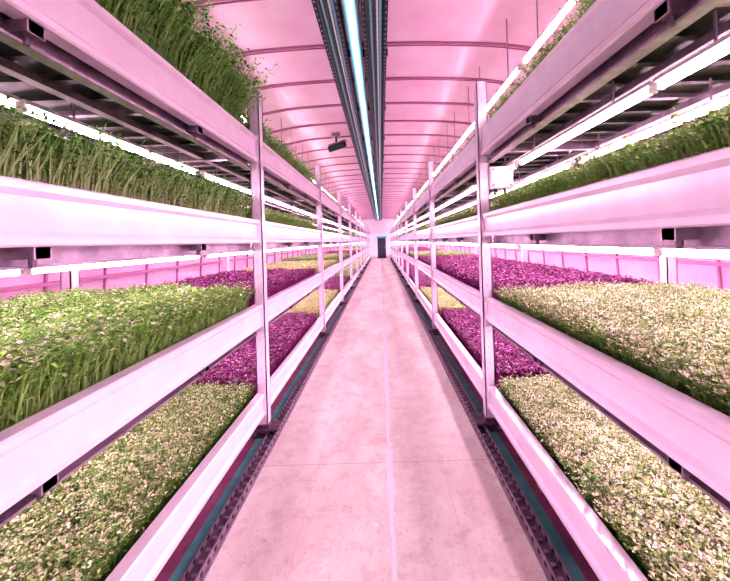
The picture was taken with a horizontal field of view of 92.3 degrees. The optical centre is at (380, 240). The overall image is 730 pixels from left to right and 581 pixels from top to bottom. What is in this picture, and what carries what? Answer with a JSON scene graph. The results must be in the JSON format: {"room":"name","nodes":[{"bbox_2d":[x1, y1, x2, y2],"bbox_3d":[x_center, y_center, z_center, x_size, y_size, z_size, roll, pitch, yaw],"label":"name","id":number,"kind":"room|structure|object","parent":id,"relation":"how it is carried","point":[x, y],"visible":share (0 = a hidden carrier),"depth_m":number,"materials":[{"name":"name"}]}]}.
{"room":"indoor vertical farm","nodes":[
{"label":"indoor vertical farm","id":0,"kind":"room"},
{"bbox_2d":[0,245,335,303],"bbox_3d":[-2.736,0.517,11.500,0.300,1.800,27.600,-2,0,0],"label":"wall","id":1,"kind":"structure","parent":0,"point":[168,276],"depth_m":3.98,"materials":[{"name":"white paint"}]},
{"bbox_2d":[0,244,338,294],"bbox_3d":[-2.677,0.485,11.495,0.220,1.660,27.590,-2,0,0],"label":"trim","id":2,"kind":"structure","parent":1,"relation":"attached to","point":[45,283],"depth_m":3.81,"materials":[{"name":"pink"}]},
{"bbox_2d":[154,258,599,580],"bbox_3d":[0.038,1.284,11.500,5.800,0.100,27.600,-2,0,0],"label":"floor","id":3,"kind":"structure","parent":0,"point":[342,400],"depth_m":1.78,"materials":[{"name":"concrete"}]},
{"bbox_2d":[0,0,370,580],"bbox_3d":[-1.401,0.152,11.465,1.410,2.250,27.570,-2,0,0],"label":"rack","id":4,"kind":"object","parent":3,"relation":"on","point":[55,55],"visible":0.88,"depth_m":1.24,"materials":[{"name":"grey metal"}]},
{"bbox_2d":[0,90,250,193],"bbox_3d":[-1.195,-0.469,2.114,0.040,0.108,2.071,-2,0,0],"label":"light","id":5,"kind":"object","parent":4,"relation":"attached to","point":[60,118],"depth_m":1.39,"materials":[{"name":"white plastic"}]},
{"bbox_2d":[0,95,252,216],"bbox_3d":[-1.421,-0.187,1.149,1.380,0.308,2.337,-2,0,0],"label":"microgreens","id":6,"kind":"object","parent":4,"relation":"on","point":[75,162],"visible":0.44,"depth_m":1.07,"materials":[{"name":"green plant"}]},
{"bbox_2d":[0,379,259,580],"bbox_3d":[-1.392,0.990,1.149,1.271,0.194,2.276,-2,0,0],"label":"microgreens","id":7,"kind":"object","parent":4,"relation":"on","point":[81,529],"visible":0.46,"depth_m":1.28,"materials":[{"name":"green plant"}]},
{"bbox_2d":[0,281,259,431],"bbox_3d":[-1.404,0.385,1.149,1.317,0.254,2.318,-2,0,0],"label":"microgreens","id":8,"kind":"object","parent":4,"relation":"on","point":[53,347],"visible":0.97,"depth_m":1.21,"materials":[{"name":"green plant"}]},
{"bbox_2d":[0,242,364,276],"bbox_3d":[-1.179,0.046,11.500,0.040,0.132,27.520,-2,0,0],"label":"light","id":9,"kind":"object","parent":4,"relation":"attached to","point":[20,272],"visible":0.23,"depth_m":1.49,"materials":[{"name":"white plastic"}]},
{"bbox_2d":[94,0,276,125],"bbox_3d":[-1.434,-0.818,1.162,1.652,0.492,2.431,-2,0,0],"label":"microgreens","id":10,"kind":"object","parent":4,"relation":"on","point":[156,23],"visible":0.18,"depth_m":1.54,"materials":[{"name":"green plant"}]},
{"bbox_2d":[134,267,315,307],"bbox_3d":[-1.401,0.424,3.447,1.198,0.176,2.244,-2,0,0],"label":"microgreens","id":11,"kind":"object","parent":4,"relation":"on","point":[279,279],"visible":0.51,"depth_m":3.35,"materials":[{"name":"purple plant"}]},
{"bbox_2d":[137,116,316,183],"bbox_3d":[-1.437,-0.727,3.449,1.380,0.308,2.337,-2,0,0],"label":"microgreens","id":12,"kind":"object","parent":4,"relation":"on","point":[282,151],"visible":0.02,"depth_m":3.08,"materials":[{"name":"green plant"}]},
{"bbox_2d":[185,312,316,399],"bbox_3d":[-1.387,0.999,3.453,1.198,0.176,2.244,-2,0,0],"label":"microgreens","id":13,"kind":"object","parent":4,"relation":"on","point":[285,332],"visible":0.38,"depth_m":2.91,"materials":[{"name":"purple plant"}]},
{"bbox_2d":[241,205,316,228],"bbox_3d":[-1.427,-0.144,3.453,1.310,0.224,2.274,-2,0,0],"label":"microgreens","id":14,"kind":"object","parent":4,"relation":"on","point":[281,218],"visible":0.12,"depth_m":3.06,"materials":[{"name":"green plant"}]},
{"bbox_2d":[240,259,337,273],"bbox_3d":[-1.401,0.433,5.749,1.184,0.159,2.243,-2,0,0],"label":"microgreens","id":15,"kind":"object","parent":4,"relation":"on","point":[302,264],"visible":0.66,"depth_m":5.55,"materials":[{"name":"yellow plant"}]},
{"bbox_2d":[265,190,315,217],"bbox_3d":[-1.195,-0.471,4.915,0.040,0.104,2.719,-2,0,0],"label":"light","id":16,"kind":"object","parent":4,"relation":"attached to","point":[268,198],"depth_m":4.43,"materials":[{"name":"white plastic"}]},
{"bbox_2d":[285,289,337,319],"bbox_3d":[-1.387,1.008,5.751,1.184,0.159,2.243,-2,0,0],"label":"microgreens","id":17,"kind":"object","parent":4,"relation":"on","point":[310,304],"visible":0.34,"depth_m":5.37,"materials":[{"name":"yellow plant"}]},
{"bbox_2d":[282,253,349,261],"bbox_3d":[-1.410,0.415,8.049,1.271,0.194,2.276,-2,0,0],"label":"microgreens","id":18,"kind":"object","parent":4,"relation":"on","point":[329,256],"visible":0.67,"depth_m":7.22,"materials":[{"name":"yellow plant"}]},
{"bbox_2d":[314,184,337,203],"bbox_3d":[-1.443,-0.684,5.753,1.310,0.224,2.274,-2,0,0],"label":"microgreens","id":19,"kind":"object","parent":4,"relation":"on","point":[322,188],"visible":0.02,"depth_m":5.75,"materials":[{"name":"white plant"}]},
{"bbox_2d":[314,226,338,232],"bbox_3d":[-1.428,-0.123,5.751,1.276,0.181,2.280,-2,0,0],"label":"microgreens","id":20,"kind":"object","parent":4,"relation":"on","point":[326,229],"visible":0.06,"depth_m":5.70,"materials":[{"name":"green plant"}]},
{"bbox_2d":[309,251,354,256],"bbox_3d":[-1.401,0.424,10.347,1.198,0.176,2.244,-2,0,0],"label":"microgreens","id":21,"kind":"object","parent":4,"relation":"on","point":[353,253],"visible":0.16,"depth_m":10.70,"materials":[{"name":"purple plant"}]},
{"bbox_2d":[317,276,348,293],"bbox_3d":[-1.387,0.999,8.053,1.198,0.176,2.244,-2,0,0],"label":"microgreens","id":22,"kind":"object","parent":4,"relation":"on","point":[333,283],"visible":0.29,"depth_m":7.70,"materials":[{"name":"purple plant"}]},
{"bbox_2d":[327,250,358,253],"bbox_3d":[-1.404,0.424,12.653,1.198,0.176,2.244,-2,0,0],"label":"microgreens","id":23,"kind":"object","parent":4,"relation":"on","point":[336,250],"visible":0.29,"depth_m":12.31,"materials":[{"name":"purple plant"}]},
{"bbox_2d":[334,269,356,279],"bbox_3d":[-1.379,0.990,10.351,1.271,0.194,2.276,-2,0,0],"label":"microgreens","id":24,"kind":"object","parent":4,"relation":"on","point":[346,272],"visible":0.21,"depth_m":9.91,"materials":[{"name":"green plant"}]},
{"bbox_2d":[344,264,359,268],"bbox_3d":[-1.377,0.996,12.649,1.276,0.181,2.280,-2,0,0],"label":"microgreens","id":25,"kind":"object","parent":4,"relation":"on","point":[348,266],"visible":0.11,"depth_m":12.47,"materials":[{"name":"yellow plant"}]},
{"bbox_2d":[179,258,371,580],"bbox_3d":[-0.699,1.242,11.450,0.088,0.030,27.500,-2,0,0],"label":"floor drain grate","id":26,"kind":"object","parent":3,"relation":"on","point":[204,557],"visible":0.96,"depth_m":1.77,"materials":[{"name":"metal"}]},
{"bbox_2d":[273,440,487,580],"bbox_3d":[-0.025,1.241,-0.050,1.275,0.011,4.500,-2,0,0],"label":"trim","id":27,"kind":"structure","parent":3,"relation":"on","point":[325,440],"depth_m":1.95,"materials":[{"name":"grey"}]},
{"bbox_2d":[374,259,408,580],"bbox_3d":[0.049,1.238,11.500,0.182,0.012,27.600,-2,0,0],"label":"floor line","id":28,"kind":"structure","parent":3,"relation":"on","point":[391,490],"depth_m":1.89,"materials":[{"name":"paint"}]},
{"bbox_2d":[389,257,573,580],"bbox_3d":[0.641,1.201,11.450,0.088,0.030,27.500,-2,0,0],"label":"floor drain grate","id":29,"kind":"object","parent":3,"relation":"on","point":[550,561],"visible":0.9,"depth_m":1.73,"materials":[{"name":"metal"}]},
{"bbox_2d":[390,0,729,580],"bbox_3d":[1.263,0.072,11.465,1.360,2.250,27.570,-2,0,0],"label":"rack","id":30,"kind":"object","parent":3,"relation":"on","point":[684,203],"visible":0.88,"depth_m":1.25,"materials":[{"name":"grey metal"}]},
{"bbox_2d":[400,263,413,270],"bbox_3d":[1.325,0.917,12.647,1.198,0.176,2.244,-2,0,0],"label":"microgreens","id":31,"kind":"object","parent":30,"relation":"on","point":[404,264],"visible":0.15,"depth_m":12.16,"materials":[{"name":"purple plant"}]},
{"bbox_2d":[405,267,422,277],"bbox_3d":[1.322,0.918,10.353,1.198,0.176,2.244,-2,0,0],"label":"microgreens","id":32,"kind":"object","parent":30,"relation":"on","point":[411,270],"visible":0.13,"depth_m":9.81,"materials":[{"name":"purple plant"}]},
{"bbox_2d":[400,248,429,251],"bbox_3d":[1.304,0.343,12.653,1.198,0.176,2.244,-2,0,0],"label":"microgreens","id":33,"kind":"object","parent":30,"relation":"on","point":[403,248],"visible":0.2,"depth_m":12.66,"materials":[{"name":"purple plant"}]},
{"bbox_2d":[410,274,437,290],"bbox_3d":[1.325,0.917,8.047,1.198,0.176,2.244,-2,0,0],"label":"microgreens","id":34,"kind":"object","parent":30,"relation":"on","point":[424,280],"visible":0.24,"depth_m":7.75,"materials":[{"name":"purple plant"}]},
{"bbox_2d":[404,249,446,254],"bbox_3d":[1.307,0.343,10.347,1.198,0.176,2.244,-2,0,0],"label":"microgreens","id":35,"kind":"object","parent":30,"relation":"on","point":[418,249],"visible":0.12,"depth_m":10.78,"materials":[{"name":"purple plant"}]},
{"bbox_2d":[416,222,437,230],"bbox_3d":[1.298,-0.204,5.749,1.276,0.181,2.280,-2,0,0],"label":"microgreens","id":36,"kind":"object","parent":30,"relation":"on","point":[427,224],"visible":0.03,"depth_m":5.78,"materials":[{"name":"green plant"}]},
{"bbox_2d":[408,250,473,259],"bbox_3d":[1.299,0.334,8.049,1.271,0.194,2.276,-2,0,0],"label":"microgreens","id":37,"kind":"object","parent":30,"relation":"on","point":[440,252],"visible":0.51,"depth_m":7.38,"materials":[{"name":"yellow plant"}]},
{"bbox_2d":[420,285,465,316],"bbox_3d":[1.325,0.926,5.749,1.184,0.159,2.243,-2,0,0],"label":"microgreens","id":38,"kind":"object","parent":30,"relation":"on","point":[445,300],"visible":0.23,"depth_m":5.35,"materials":[{"name":"yellow plant"}]},
{"bbox_2d":[435,196,476,219],"bbox_3d":[1.284,-0.550,6.381,0.040,0.116,3.493,-2,0,0],"label":"light","id":39,"kind":"object","parent":30,"relation":"attached to","point":[467,205],"depth_m":5.82,"materials":[{"name":"white plastic"}]},
{"bbox_2d":[436,201,498,225],"bbox_3d":[1.283,-0.211,3.449,1.271,0.194,2.276,-2,0,0],"label":"microgreens","id":40,"kind":"object","parent":30,"relation":"on","point":[469,212],"visible":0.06,"depth_m":3.11,"materials":[{"name":"green plant"}]},
{"bbox_2d":[420,254,520,269],"bbox_3d":[1.304,0.343,5.753,1.198,0.176,2.244,-2,0,0],"label":"microgreens","id":41,"kind":"object","parent":30,"relation":"on","point":[446,259],"visible":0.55,"depth_m":5.39,"materials":[{"name":"purple plant"}]},
{"bbox_2d":[440,308,557,391],"bbox_3d":[1.325,0.917,3.447,1.198,0.176,2.244,-2,0,0],"label":"microgreens","id":42,"kind":"object","parent":30,"relation":"on","point":[466,326],"visible":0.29,"depth_m":2.89,"materials":[{"name":"purple plant"}]},
{"bbox_2d":[488,166,513,195],"bbox_3d":[0.761,-0.388,2.280,0.175,0.180,0.090,-2,0,0],"label":"junction box","id":43,"kind":"object","parent":30,"relation":"attached to","point":[500,177],"visible":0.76,"depth_m":2.24,"materials":[{"name":"white plastic"}]},
{"bbox_2d":[433,129,599,181],"bbox_3d":[1.280,-0.751,3.451,1.271,0.194,2.276,-2,0,0],"label":"microgreens","id":44,"kind":"object","parent":30,"relation":"on","point":[469,139],"visible":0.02,"depth_m":3.09,"materials":[{"name":"green plant"}]},
{"bbox_2d":[483,0,595,117],"bbox_3d":[1.280,-0.766,1.147,1.310,0.224,2.274,-2,0,0],"label":"microgreens","id":45,"kind":"object","parent":30,"relation":"on","point":[566,27],"visible":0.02,"depth_m":1.44,"materials":[{"name":"green plant"}]},
{"bbox_2d":[438,261,657,299],"bbox_3d":[1.304,0.343,3.453,1.198,0.176,2.244,-2,0,0],"label":"microgreens","id":46,"kind":"object","parent":30,"relation":"on","point":[521,273],"visible":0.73,"depth_m":2.92,"materials":[{"name":"purple plant"}]},
{"bbox_2d":[394,10,729,233],"bbox_3d":[0.904,-0.556,11.500,0.040,0.132,27.520,-2,0,0],"label":"light","id":47,"kind":"object","parent":30,"relation":"attached to","point":[719,48],"visible":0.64,"depth_m":1.22,"materials":[{"name":"white plastic"}]},
{"bbox_2d":[409,242,729,258],"bbox_3d":[0.920,-0.017,11.500,0.040,0.132,27.520,-2,0,0],"label":"light","id":48,"kind":"object","parent":30,"relation":"attached to","point":[655,251],"visible":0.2,"depth_m":1.27,"materials":[{"name":"white plastic"}]},
{"bbox_2d":[470,241,729,250],"bbox_3d":[1.300,-0.028,11.500,0.040,0.132,27.520,-2,0,0],"label":"light","id":49,"kind":"object","parent":30,"relation":"attached to","point":[492,241],"visible":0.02,"depth_m":1.90,"materials":[{"name":"white plastic"}]},
{"bbox_2d":[485,95,729,209],"bbox_3d":[1.296,-0.226,1.147,1.310,0.224,2.274,-2,0,0],"label":"microgreens","id":50,"kind":"object","parent":30,"relation":"on","point":[696,138],"visible":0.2,"depth_m":1.00,"materials":[{"name":"green plant"}]},
{"bbox_2d":[493,280,729,416],"bbox_3d":[1.314,0.340,1.149,1.276,0.181,2.280,-2,0,0],"label":"microgreens","id":51,"kind":"object","parent":30,"relation":"on","point":[678,336],"visible":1,"depth_m":1.28,"materials":[{"name":"green plant"}]},
{"bbox_2d":[494,371,729,580],"bbox_3d":[1.315,0.915,1.151,1.276,0.181,2.280,-2,0,0],"label":"microgreens","id":52,"kind":"object","parent":30,"relation":"on","point":[668,527],"visible":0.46,"depth_m":1.25,"materials":[{"name":"green plant"}]},
{"bbox_2d":[508,78,729,190],"bbox_3d":[1.284,-0.559,2.372,0.040,0.131,2.204,-2,0,0],"label":"light","id":53,"kind":"object","parent":30,"relation":"attached to","point":[714,104],"depth_m":1.64,"materials":[{"name":"white plastic"}]},
{"bbox_2d":[174,0,588,219],"bbox_3d":[-0.032,-1.065,11.500,5.408,1.280,27.600,-2,0,0],"label":"ceiling","id":54,"kind":"structure","parent":0,"point":[266,24],"depth_m":3.26,"materials":[{"name":"pink"}]},
{"bbox_2d":[209,31,361,223],"bbox_3d":[-1.240,-1.302,11.500,0.028,0.452,27.520,-2,0,0],"label":"light","id":55,"kind":"object","parent":54,"relation":"hanging from","point":[209,31],"visible":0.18,"depth_m":5.54,"materials":[{"name":"white plastic"}]},
{"bbox_2d":[328,132,346,151],"bbox_3d":[-0.646,-1.467,5.197,0.290,0.279,0.139,-2,0,10],"label":"security camera","id":56,"kind":"object","parent":54,"relation":"attached to","point":[341,144],"visible":0.99,"depth_m":5.16,"materials":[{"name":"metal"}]},
{"bbox_2d":[311,0,387,219],"bbox_3d":[-0.194,-1.555,11.505,0.505,0.150,27.610,-2,0,0],"label":"ceiling light fixture","id":57,"kind":"object","parent":54,"relation":"attached to","point":[374,13],"depth_m":3.06,"materials":[{"name":"grey metal"}]},
{"bbox_2d":[175,0,587,219],"bbox_3d":[-0.031,-1.018,11.568,5.200,1.216,27.336,-2,0,0],"label":"trim","id":58,"kind":"structure","parent":54,"relation":"attached to","point":[389,44],"depth_m":4.10,"materials":[{"name":"pink"}]},
{"bbox_2d":[434,118,474,175],"bbox_3d":[0.922,-1.275,4.692,0.028,0.316,2.560,-2,0,0],"label":"light","id":59,"kind":"object","parent":54,"relation":"hanging from","point":[472,126],"depth_m":4.28,"materials":[{"name":"white plastic"}]},
{"bbox_2d":[487,0,574,110],"bbox_3d":[0.920,-1.350,2.325,0.028,0.473,1.349,-2,0,0],"label":"light","id":60,"kind":"object","parent":54,"relation":"hanging from","point":[553,24],"depth_m":2.09,"materials":[{"name":"white plastic"}]},
{"bbox_2d":[343,219,419,257],"bbox_3d":[-0.004,-0.145,25.350,5.600,2.960,0.100,-2,0,0],"label":"wall","id":61,"kind":"structure","parent":0,"point":[378,227],"depth_m":25.30,"materials":[{"name":"white paint"}]},
{"bbox_2d":[376,236,386,257],"bbox_3d":[0.053,0.444,25.264,0.720,1.580,0.068,-2,0,0],"label":"door","id":62,"kind":"structure","parent":61,"relation":"in","point":[381,240],"depth_m":25.26,"materials":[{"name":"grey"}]},
{"bbox_2d":[423,239,729,291],"bbox_3d":[2.762,0.352,11.500,0.300,1.800,27.600,-2,0,0],"label":"wall","id":63,"kind":"structure","parent":0,"point":[647,270],"depth_m":3.97,"materials":[{"name":"white paint"}]},
{"bbox_2d":[418,237,729,290],"bbox_3d":[2.701,0.324,11.495,0.220,1.660,27.590,-2,0,0],"label":"trim","id":64,"kind":"structure","parent":63,"relation":"attached to","point":[718,264],"depth_m":4.08,"materials":[{"name":"pink"}]}
]}

